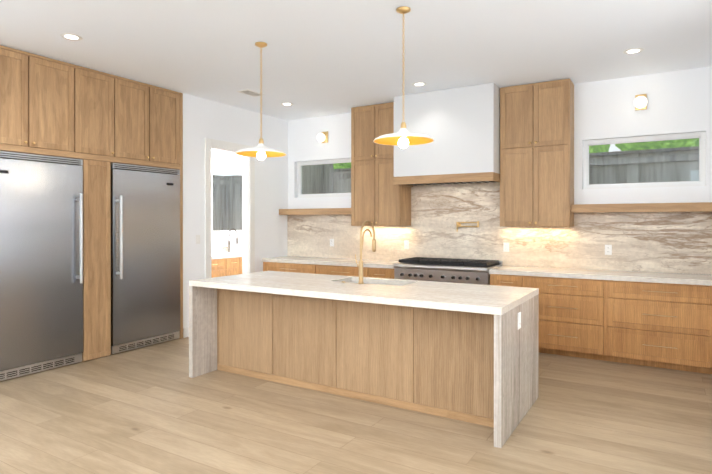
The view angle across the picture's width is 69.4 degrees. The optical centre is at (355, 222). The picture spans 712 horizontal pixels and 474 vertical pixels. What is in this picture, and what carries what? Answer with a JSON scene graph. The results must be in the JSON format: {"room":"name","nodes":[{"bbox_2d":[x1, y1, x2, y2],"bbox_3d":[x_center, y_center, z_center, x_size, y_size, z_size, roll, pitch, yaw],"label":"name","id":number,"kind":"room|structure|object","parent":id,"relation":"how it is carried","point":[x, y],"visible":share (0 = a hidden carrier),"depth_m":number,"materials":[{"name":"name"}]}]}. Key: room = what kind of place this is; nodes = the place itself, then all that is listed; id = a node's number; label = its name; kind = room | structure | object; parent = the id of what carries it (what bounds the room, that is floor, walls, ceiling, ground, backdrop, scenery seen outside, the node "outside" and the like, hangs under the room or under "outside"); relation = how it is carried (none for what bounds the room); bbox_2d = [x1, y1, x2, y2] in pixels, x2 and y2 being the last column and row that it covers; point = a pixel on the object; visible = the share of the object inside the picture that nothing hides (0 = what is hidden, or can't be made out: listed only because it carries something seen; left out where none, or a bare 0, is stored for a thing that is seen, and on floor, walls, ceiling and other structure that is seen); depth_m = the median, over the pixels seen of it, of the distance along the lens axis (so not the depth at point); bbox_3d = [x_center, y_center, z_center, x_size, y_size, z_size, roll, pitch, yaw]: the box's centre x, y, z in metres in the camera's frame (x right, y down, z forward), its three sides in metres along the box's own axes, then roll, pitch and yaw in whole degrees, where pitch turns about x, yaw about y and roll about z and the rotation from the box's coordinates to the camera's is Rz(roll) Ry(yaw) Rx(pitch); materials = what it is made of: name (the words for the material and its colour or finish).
{"room":"kitchen","nodes":[
{"label":"kitchen","id":0,"kind":"room"},
{"bbox_2d":[211,149,241,246],"bbox_3d":[-2.719,-0.103,8.887,0.150,3.100,3.280,0,0,31],"label":"wall","id":1,"kind":"structure","parent":0,"point":[226,160],"depth_m":9.31,"materials":[{"name":"white paint"}]},
{"bbox_2d":[212,168,241,234],"bbox_3d":[-2.316,-0.385,9.548,0.144,1.180,1.030,0,0,31],"label":"window","id":2,"kind":"structure","parent":1,"relation":"in","point":[225,171],"depth_m":9.50,"materials":[{"name":"white paint"}]},
{"bbox_2d":[183,93,287,327],"bbox_3d":[-1.391,-0.100,7.925,0.120,3.100,3.250,0,0,31],"label":"wall","id":3,"kind":"structure","parent":0,"point":[203,118],"depth_m":7.20,"materials":[{"name":"white paint"}]},
{"bbox_2d":[0,45,83,160],"bbox_3d":[-3.410,-1.149,5.128,0.720,0.960,0.960,0,0,31],"label":"upper cabinet","id":4,"kind":"object","parent":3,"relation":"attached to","point":[42,98],"depth_m":5.01,"materials":[{"name":"brown wood"}]},
{"bbox_2d":[84,67,123,163],"bbox_3d":[-3.080,-1.151,5.674,0.720,0.960,0.580,0,0,31],"label":"upper cabinet","id":5,"kind":"object","parent":3,"relation":"attached to","point":[98,123],"depth_m":5.57,"materials":[{"name":"brown wood"}]},
{"bbox_2d":[124,78,179,168],"bbox_3d":[-2.749,-1.152,6.219,0.720,0.960,0.960,0,0,31],"label":"upper cabinet","id":6,"kind":"object","parent":3,"relation":"attached to","point":[151,113],"depth_m":6.08,"materials":[{"name":"brown wood"}]},
{"bbox_2d":[183,327,188,337],"bbox_3d":[-2.081,1.394,6.660,0.014,0.120,0.357,0,0,31],"label":"baseboard","id":7,"kind":"structure","parent":3,"relation":"attached to","point":[185,332],"depth_m":6.51,"materials":[{"name":"white paint"}]},
{"bbox_2d":[196,235,199,243],"bbox_3d":[-2.050,0.214,6.713,0.008,0.116,0.072,0,0,31],"label":"light switch","id":8,"kind":"object","parent":3,"relation":"attached to","point":[197,239],"visible":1,"depth_m":6.71,"materials":[{"name":"white plastic"}]},
{"bbox_2d":[205,138,254,278],"bbox_3d":[-1.799,0.162,7.252,0.156,2.580,0.945,0,0,31],"label":"door frame","id":9,"kind":"structure","parent":3,"relation":"attached to","point":[248,214],"depth_m":7.53,"materials":[{"name":"white paint"}]},
{"bbox_2d":[0,337,711,473],"bbox_3d":[-1.379,1.513,4.094,7.875,0.100,12.300,0,0,31],"label":"floor","id":10,"kind":"structure","parent":0,"point":[153,409],"depth_m":3.70,"materials":[{"name":"brown wood"}]},
{"bbox_2d":[0,151,82,380],"bbox_3d":[-3.335,0.399,5.126,0.776,2.120,0.921,0,0,31],"label":"fridge","id":11,"kind":"object","parent":10,"relation":"on","point":[41,262],"visible":1,"depth_m":4.99,"materials":[{"name":"silver metal"}]},
{"bbox_2d":[81,161,111,361],"bbox_3d":[-3.069,0.365,5.697,0.720,2.185,0.313,0,0,31],"label":"tall cabinet","id":12,"kind":"object","parent":10,"relation":"on","point":[96,174],"depth_m":5.51,"materials":[{"name":"brown wood"}]},
{"bbox_2d":[111,163,179,353],"bbox_3d":[-2.686,0.396,6.198,0.776,2.120,0.922,0,0,31],"label":"fridge","id":13,"kind":"object","parent":10,"relation":"on","point":[145,255],"visible":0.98,"depth_m":5.99,"materials":[{"name":"silver metal"}]},
{"bbox_2d":[211,258,226,277],"bbox_3d":[-2.588,1.017,8.361,0.616,0.862,0.750,0,0,31],"label":"base cabinet","id":14,"kind":"object","parent":10,"relation":"on","point":[224,262],"depth_m":8.38,"materials":[{"name":"brown wood"}]},
{"bbox_2d":[211,250,241,257],"bbox_3d":[-2.391,0.558,8.679,0.621,0.051,2.980,0,0,31],"label":"countertop","id":15,"kind":"structure","parent":14,"relation":"on","point":[226,254],"depth_m":8.68,"materials":[{"name":"white stone"}]},
{"bbox_2d":[228,229,237,251],"bbox_3d":[-2.191,0.315,9.268,0.248,0.430,0.093,0,0,31],"label":"faucet","id":16,"kind":"object","parent":15,"relation":"on","point":[229,242],"visible":1,"depth_m":9.28,"materials":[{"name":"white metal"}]},
{"bbox_2d":[227,258,241,275],"bbox_3d":[-2.302,1.016,8.833,0.616,0.862,0.354,0,0,31],"label":"base cabinet","id":17,"kind":"object","parent":10,"relation":"on","point":[234,265],"depth_m":8.68,"materials":[{"name":"brown wood"}]},
{"bbox_2d":[263,262,314,273],"bbox_3d":[-0.820,1.020,7.789,0.993,0.862,0.626,0,0,31],"label":"base cabinet","id":18,"kind":"object","parent":10,"relation":"on","point":[267,266],"depth_m":7.52,"materials":[{"name":"brown wood"}]},
{"bbox_2d":[315,265,366,276],"bbox_3d":[-0.029,1.021,7.310,0.856,0.862,0.626,0,0,31],"label":"base cabinet","id":19,"kind":"object","parent":10,"relation":"on","point":[335,270],"depth_m":7.06,"materials":[{"name":"brown wood"}]},
{"bbox_2d":[189,279,538,447],"bbox_3d":[-0.018,1.029,4.589,2.950,0.865,1.140,0,0,31],"label":"kitchen island","id":20,"kind":"object","parent":10,"relation":"on","point":[465,352],"depth_m":4.17,"materials":[{"name":"brown wood"}]},
{"bbox_2d":[189,275,524,314],"bbox_3d":[-0.135,0.572,4.393,2.950,0.051,0.685,0,0,31],"label":"island countertop","id":21,"kind":"structure","parent":20,"relation":"on","point":[498,301],"depth_m":4.11,"materials":[{"name":"white stone"}]},
{"bbox_2d":[355,221,375,283],"bbox_3d":[0.092,0.262,4.713,0.095,0.566,0.267,0,0,31],"label":"faucet","id":22,"kind":"object","parent":21,"relation":"on","point":[360,265],"visible":1,"depth_m":4.62,"materials":[{"name":"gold metal"}]},
{"bbox_2d":[518,312,520,329],"bbox_3d":[1.193,0.709,3.729,0.008,0.116,0.072,0,0,31],"label":"outlet","id":23,"kind":"object","parent":20,"relation":"attached to","point":[519,320],"visible":0.98,"depth_m":3.72,"materials":[{"name":"white plastic"}]},
{"bbox_2d":[367,267,393,278],"bbox_3d":[0.502,1.022,6.989,0.385,0.862,0.626,0,0,31],"label":"base cabinet","id":24,"kind":"object","parent":10,"relation":"on","point":[371,272],"depth_m":6.73,"materials":[{"name":"brown wood"}]},
{"bbox_2d":[262,256,711,285],"bbox_3d":[1.178,0.565,6.576,5.667,0.051,0.629,0,0,31],"label":"countertop","id":25,"kind":"structure","parent":24,"relation":"on","point":[671,278],"depth_m":5.74,"materials":[{"name":"white stone"}]},
{"bbox_2d":[394,257,501,284],"bbox_3d":[1.170,0.963,6.530,1.216,0.984,0.667,0,0,31],"label":"range","id":26,"kind":"object","parent":10,"relation":"on","point":[469,271],"visible":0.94,"depth_m":6.30,"materials":[{"name":"silver metal"}]},
{"bbox_2d":[490,274,525,286],"bbox_3d":[1.889,1.025,6.149,0.391,0.862,0.626,0,0,31],"label":"base cabinet","id":27,"kind":"object","parent":10,"relation":"on","point":[495,279],"depth_m":5.87,"materials":[{"name":"brown wood"}]},
{"bbox_2d":[526,276,605,360],"bbox_3d":[2.412,1.026,5.832,0.832,0.862,0.626,0,0,31],"label":"base cabinet","id":28,"kind":"object","parent":10,"relation":"on","point":[572,311],"depth_m":5.53,"materials":[{"name":"brown wood"}]},
{"bbox_2d":[606,280,711,373],"bbox_3d":[3.185,1.027,5.363,0.977,0.862,0.626,0,0,31],"label":"base cabinet","id":29,"kind":"object","parent":10,"relation":"on","point":[664,325],"depth_m":5.10,"materials":[{"name":"brown wood"}]},
{"bbox_2d":[0,0,711,120],"bbox_3d":[-1.664,-1.686,3.613,7.875,0.100,11.200,0,0,31],"label":"ceiling","id":30,"kind":"structure","parent":0,"point":[320,58],"depth_m":4.70,"materials":[{"name":"white paint"}]},
{"bbox_2d":[60,33,82,40],"bbox_3d":[-2.498,-1.637,4.528,0.176,0.003,0.176,0,0,31],"label":"recessed light","id":31,"kind":"object","parent":30,"relation":"in","point":[69,36],"visible":1,"depth_m":4.51,"materials":[{"name":"white paint"}]},
{"bbox_2d":[237,89,264,96],"bbox_3d":[-1.315,-1.641,6.500,0.180,0.008,0.320,0,0,31],"label":"ceiling vent","id":32,"kind":"object","parent":30,"relation":"in","point":[250,92],"visible":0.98,"depth_m":6.46,"materials":[{"name":"grey metal"}]},
{"bbox_2d":[235,42,286,159],"bbox_3d":[-0.860,-1.107,4.706,0.464,1.063,0.464,0,0,31],"label":"pendant light","id":33,"kind":"object","parent":30,"relation":"hanging from","point":[261,151],"visible":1,"depth_m":4.70,"materials":[{"name":"gold metal"}]},
{"bbox_2d":[281,103,292,105],"bbox_3d":[-0.946,-1.645,7.130,0.176,0.003,0.176,0,0,31],"label":"recessed light","id":34,"kind":"object","parent":30,"relation":"in","point":[287,104],"visible":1,"depth_m":7.14,"materials":[{"name":"white paint"}]},
{"bbox_2d":[373,6,433,147],"bbox_3d":[0.370,-1.104,3.938,0.464,1.063,0.464,0,0,31],"label":"pendant light","id":35,"kind":"object","parent":30,"relation":"hanging from","point":[403,137],"visible":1,"depth_m":3.94,"materials":[{"name":"gold metal"}]},
{"bbox_2d":[412,82,426,85],"bbox_3d":[0.760,-1.642,6.085,0.176,0.003,0.176,0,0,31],"label":"recessed light","id":36,"kind":"object","parent":30,"relation":"in","point":[418,84],"visible":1,"depth_m":6.09,"materials":[{"name":"white paint"}]},
{"bbox_2d":[623,48,643,53],"bbox_3d":[2.651,-1.638,4.904,0.176,0.003,0.176,0,0,31],"label":"recessed light","id":37,"kind":"object","parent":30,"relation":"in","point":[633,51],"visible":1,"depth_m":4.91,"materials":[{"name":"white paint"}]},
{"bbox_2d":[288,66,711,274],"bbox_3d":[1.481,-0.096,6.880,5.875,3.100,0.200,0,0,31],"label":"wall","id":38,"kind":"structure","parent":0,"point":[680,101],"depth_m":5.84,"materials":[{"name":"white paint"}]},
{"bbox_2d":[279,208,350,214],"bbox_3d":[-0.547,-0.171,7.849,1.393,0.093,0.237,0,0,31],"label":"shelf","id":39,"kind":"object","parent":38,"relation":"attached to","point":[332,211],"visible":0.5,"depth_m":7.72,"materials":[{"name":"brown wood"}]},
{"bbox_2d":[294,157,350,197],"bbox_3d":[-0.423,-0.693,8.000,1.210,0.585,0.144,0,0,31],"label":"window","id":40,"kind":"structure","parent":38,"relation":"in","point":[298,175],"depth_m":8.16,"materials":[{"name":"white paint"}]},
{"bbox_2d":[317,131,327,142],"bbox_3d":[-0.506,-1.319,7.857,0.132,0.171,0.178,0,0,31],"label":"sconce","id":41,"kind":"object","parent":38,"relation":"attached to","point":[322,137],"visible":1,"depth_m":7.82,"materials":[{"name":"gold metal"}]},
{"bbox_2d":[351,102,410,225],"bbox_3d":[0.352,-0.797,7.219,0.789,1.676,0.379,0,0,31],"label":"upper cabinet","id":42,"kind":"object","parent":38,"relation":"attached to","point":[378,198],"visible":0.83,"depth_m":7.09,"materials":[{"name":"brown wood"}]},
{"bbox_2d":[393,83,499,186],"bbox_3d":[1.202,-1.069,6.586,1.312,1.146,0.579,0,0,31],"label":"range hood","id":43,"kind":"object","parent":38,"relation":"attached to","point":[460,126],"visible":0.92,"depth_m":6.28,"materials":[{"name":"white paint"}]},
{"bbox_2d":[287,182,711,274],"bbox_3d":[1.337,-0.015,6.836,5.667,1.103,0.020,0,0,31],"label":"backsplash","id":44,"kind":"structure","parent":38,"relation":"attached to","point":[671,242],"depth_m":6.52,"materials":[{"name":"beige stone"}]},
{"bbox_2d":[404,240,408,248],"bbox_3d":[0.720,0.303,7.193,0.072,0.116,0.008,0,0,31],"label":"electrical outlet","id":45,"kind":"object","parent":44,"relation":"attached to","point":[406,244],"visible":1,"depth_m":7.19,"materials":[{"name":"white plastic"}]},
{"bbox_2d":[456,221,478,231],"bbox_3d":[1.443,0.044,6.680,0.330,0.140,0.101,0,0,41],"label":"pot filler","id":46,"kind":"object","parent":44,"relation":"attached to","point":[458,224],"visible":1,"depth_m":6.68,"materials":[{"name":"gold metal"}]},
{"bbox_2d":[503,242,508,251],"bbox_3d":[1.904,0.305,6.475,0.072,0.116,0.008,0,0,31],"label":"electrical outlet","id":47,"kind":"object","parent":44,"relation":"attached to","point":[505,247],"visible":1,"depth_m":6.48,"materials":[{"name":"white plastic"}]},
{"bbox_2d":[605,245,611,254],"bbox_3d":[2.893,0.307,5.876,0.072,0.116,0.008,0,0,31],"label":"electrical outlet","id":48,"kind":"object","parent":44,"relation":"attached to","point":[608,249],"visible":1,"depth_m":5.87,"materials":[{"name":"white plastic"}]},
{"bbox_2d":[500,78,573,226],"bbox_3d":[2.156,-0.794,6.127,0.789,1.676,0.379,0,0,31],"label":"upper cabinet","id":49,"kind":"object","parent":38,"relation":"attached to","point":[536,154],"visible":1,"depth_m":5.97,"materials":[{"name":"brown wood"}]},
{"bbox_2d":[634,94,647,109],"bbox_3d":[3.138,-1.342,5.650,0.132,0.171,0.178,0,0,31],"label":"sconce","id":50,"kind":"object","parent":38,"relation":"attached to","point":[640,101],"visible":1,"depth_m":5.60,"materials":[{"name":"white glass"}]},
{"bbox_2d":[571,202,711,212],"bbox_3d":[3.119,-0.164,5.628,1.368,0.093,0.237,0,0,31],"label":"shelf","id":51,"kind":"object","parent":38,"relation":"attached to","point":[647,207],"visible":0.96,"depth_m":5.51,"materials":[{"name":"brown wood"}]},
{"bbox_2d":[582,130,706,188],"bbox_3d":[3.222,-0.685,5.792,1.212,0.585,0.144,0,0,31],"label":"window","id":52,"kind":"structure","parent":38,"relation":"in","point":[664,137],"depth_m":5.76,"materials":[{"name":"white paint"}]},
{"label":"outside","id":53,"kind":"structure","parent":0,"visible":0},
{"bbox_2d":[212,138,698,230],"bbox_3d":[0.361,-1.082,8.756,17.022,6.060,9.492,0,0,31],"label":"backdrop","id":54,"kind":"structure","parent":53,"point":[313,175],"depth_m":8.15,"materials":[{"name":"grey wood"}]}
]}

